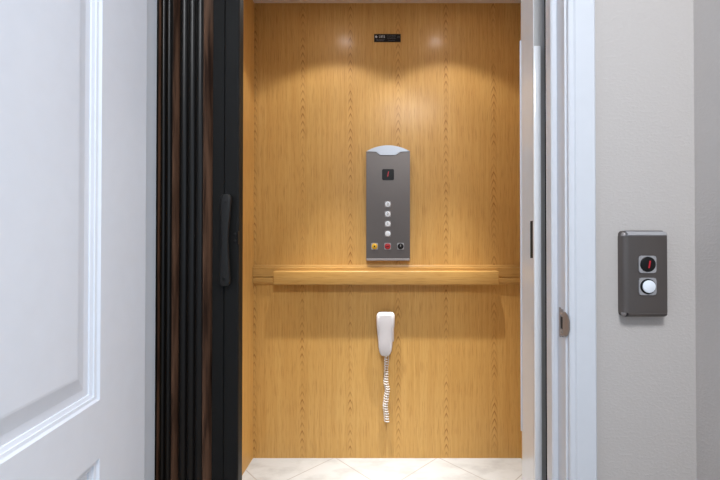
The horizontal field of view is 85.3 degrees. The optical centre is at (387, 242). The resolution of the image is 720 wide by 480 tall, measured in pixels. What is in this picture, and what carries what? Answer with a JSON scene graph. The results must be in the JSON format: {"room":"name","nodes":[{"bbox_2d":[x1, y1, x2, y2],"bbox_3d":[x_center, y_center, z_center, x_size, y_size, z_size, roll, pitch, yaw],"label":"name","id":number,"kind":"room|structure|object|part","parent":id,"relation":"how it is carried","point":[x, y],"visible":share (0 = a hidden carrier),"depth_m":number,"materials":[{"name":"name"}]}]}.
{"room":"home hallway","nodes":[
{"label":"home hallway","id":0,"kind":"room"},
{"bbox_2d":[242,0,254,474],"bbox_3d":[-0.636,-0.065,1.362,0.030,2.107,0.887,0,-1,0],"label":"wall","id":1,"kind":"structure","parent":0,"point":[249,5],"depth_m":1.74,"materials":[{"name":"brown wood"}]},
{"bbox_2d":[242,458,521,479],"bbox_3d":[-0.004,1.014,1.353,1.234,0.050,0.887,0,-1,0],"label":"floor","id":2,"kind":"structure","parent":0,"point":[258,468],"depth_m":1.71,"materials":[{"name":"white tile"}]},
{"bbox_2d":[519,0,545,479],"bbox_3d":[0.367,-0.067,0.991,0.030,2.106,0.106,0,-1,0],"label":"post","id":3,"kind":"object","parent":2,"relation":"on","point":[532,42],"visible":1,"depth_m":0.95,"materials":[{"name":"white metal"}]},
{"bbox_3d":[0.369,-0.067,0.995,0.027,2.106,0.088,0,0,0],"label":"post","id":4,"kind":"part","parent":3,"relation":"part of","materials":[{"name":"white metal"}]},
{"bbox_3d":[0.370,-0.067,0.950,0.026,2.105,0.001,0,0,0],"label":"plate","id":5,"kind":"part","parent":3,"relation":"part of","materials":[{"name":"grey metal"}]},
{"bbox_2d":[253,3,520,457],"bbox_3d":[-0.004,-0.061,1.821,1.294,2.107,0.030,0,-1,0],"label":"wall","id":6,"kind":"structure","parent":0,"point":[327,94],"depth_m":1.81,"materials":[{"name":"brown wood"}]},
{"bbox_2d":[376,312,394,421],"bbox_3d":[-0.011,0.567,1.774,0.083,0.503,0.053,0,-1,0],"label":"wall telephone","id":7,"kind":"object","parent":6,"relation":"attached to","point":[385,320],"visible":1,"depth_m":1.75,"materials":[{"name":"white plastic"}]},
{"bbox_3d":[-0.011,0.409,1.756,0.052,0.173,0.014,0,0,0],"label":"panel","id":8,"kind":"part","parent":7,"relation":"part of","materials":[{"name":"white plastic"}]},
{"bbox_3d":[-0.008,0.664,1.782,0.035,0.308,0.025,0,0,0],"label":"coil cord","id":9,"kind":"part","parent":7,"relation":"part of","materials":[{"name":"white plastic"}]},
{"bbox_2d":[253,265,519,284],"bbox_3d":[-0.004,0.147,1.776,1.232,0.090,0.056,0,-1,0],"label":"handrail","id":10,"kind":"object","parent":6,"relation":"attached to","point":[262,274],"visible":0.96,"depth_m":1.75,"materials":[{"name":"brown wood"}]},
{"bbox_3d":[-0.009,0.159,1.770,1.014,0.062,0.044,0,0,0],"label":"shelf rail","id":11,"kind":"part","parent":10,"relation":"part of","materials":[{"name":"brown wood"}]},
{"bbox_2d":[374,34,400,41],"bbox_3d":[-0.003,-0.951,1.812,0.124,0.037,0.003,0,-1,0],"label":"nameplate","id":12,"kind":"object","parent":6,"relation":"attached to","point":[377,37],"visible":1,"depth_m":1.81,"materials":[{"name":"black plastic"}]},
{"bbox_2d":[366,145,409,260],"bbox_3d":[0.001,-0.181,1.793,0.201,0.529,0.027,0,-1,0],"label":"control panel","id":13,"kind":"object","parent":6,"relation":"attached to","point":[387,166],"visible":1,"depth_m":1.79,"materials":[{"name":"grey metal"}]},
{"bbox_2d":[397,243,403,249],"bbox_3d":[0.058,0.017,1.786,0.031,0.031,0.002,0,-1,0],"label":"switch","id":14,"kind":"object","parent":13,"relation":"attached to","point":[400,246],"depth_m":1.78,"materials":[{"name":"black metal"}]},
{"bbox_2d":[253,0,520,2],"bbox_3d":[-0.004,-1.138,1.387,1.294,0.040,0.917,0,-1,0],"label":"ceiling","id":15,"kind":"structure","parent":0,"point":[255,1],"depth_m":1.80,"materials":[{"name":"brown wood"}]},
{"bbox_2d":[520,0,719,479],"bbox_3d":[0.679,-0.233,1.130,0.132,2.440,1.355,0,-1,0],"label":"wall","id":16,"kind":"structure","parent":0,"point":[706,13],"depth_m":0.79,"materials":[{"name":"beige paint"}]},
{"bbox_2d":[595,0,696,479],"bbox_3d":[0.568,-0.235,0.871,0.354,2.440,0.098,0,-1,0],"label":"wall","id":17,"kind":"structure","parent":0,"point":[644,49],"depth_m":0.82,"materials":[{"name":"beige paint"}]},
{"bbox_2d":[618,231,667,316],"bbox_3d":[0.529,0.064,0.805,0.093,0.178,0.029,0,-1,0],"label":"station","id":18,"kind":"object","parent":17,"relation":"attached to","point":[642,255],"visible":1,"depth_m":0.80,"materials":[{"name":"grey metal"}]},
{"bbox_3d":[0.522,-0.068,1.020,0.184,2.107,0.039,0,-1,0],"label":"wall","id":19,"kind":"structure","parent":0,"visible":0},
{"bbox_2d":[544,0,546,479],"bbox_3d":[0.406,-0.068,1.008,0.047,2.107,0.064,0,-1,0],"label":"trim","id":20,"kind":"structure","parent":19,"relation":"attached to","point":[544,0],"depth_m":0.97,"materials":[{"name":"white paint"}]},
{"bbox_3d":[-0.330,-0.235,0.871,1.441,2.440,0.098,0,-1,0],"label":"wall","id":21,"kind":"structure","parent":0,"visible":0},
{"bbox_2d":[0,0,146,479],"bbox_3d":[-0.464,-0.041,0.364,0.035,2.018,0.905,0,-1,-8],"label":"door","id":22,"kind":"structure","parent":21,"relation":"in","point":[73,73],"depth_m":0.59,"materials":[{"name":"white paint"}]},
{"bbox_2d":[155,0,243,479],"bbox_3d":[-0.469,-0.020,0.999,0.203,1.988,0.117,0,-1,0],"label":"gate","id":23,"kind":"object","parent":21,"relation":"attached to","point":[199,291],"visible":0.99,"depth_m":0.96,"materials":[{"name":"black metal"}]},
{"bbox_3d":[-0.554,-0.020,1.000,0.008,1.968,0.087,0,-1,13],"label":"panel","id":24,"kind":"part","parent":23,"relation":"part of","materials":[{"name":"brown wood"}]},
{"bbox_3d":[-0.518,-0.020,1.000,0.008,1.968,0.089,0,-1,17],"label":"panel","id":25,"kind":"part","parent":23,"relation":"part of","materials":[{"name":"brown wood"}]},
{"bbox_3d":[-0.440,-0.020,1.000,0.008,1.968,0.090,0,-1,19],"label":"panel","id":26,"kind":"part","parent":23,"relation":"part of","materials":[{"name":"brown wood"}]},
{"bbox_3d":[-0.396,-0.006,0.949,0.029,0.223,0.017,0,0,0],"label":"handle","id":27,"kind":"part","parent":23,"relation":"part of","materials":[{"name":"black metal"}]},
{"bbox_3d":[-0.402,-0.021,0.978,0.066,1.988,0.031,0,0,0],"label":"leading post","id":28,"kind":"part","parent":23,"relation":"part of","materials":[{"name":"black metal"}]},
{"bbox_2d":[144,0,596,479],"bbox_3d":[-0.067,-0.063,0.862,0.995,2.095,0.114,0,-1,0],"label":"door frame","id":29,"kind":"structure","parent":21,"relation":"attached to","point":[555,10],"depth_m":0.82,"materials":[{"name":"white paint"}]},
{"bbox_2d":[559,307,569,336],"bbox_3d":[0.372,0.171,0.823,0.004,0.063,0.043,0,-1,-4],"label":"strike plate","id":30,"kind":"object","parent":29,"relation":"attached to","point":[564,321],"visible":1,"depth_m":0.82,"materials":[{"name":"silver metal"}]}
]}

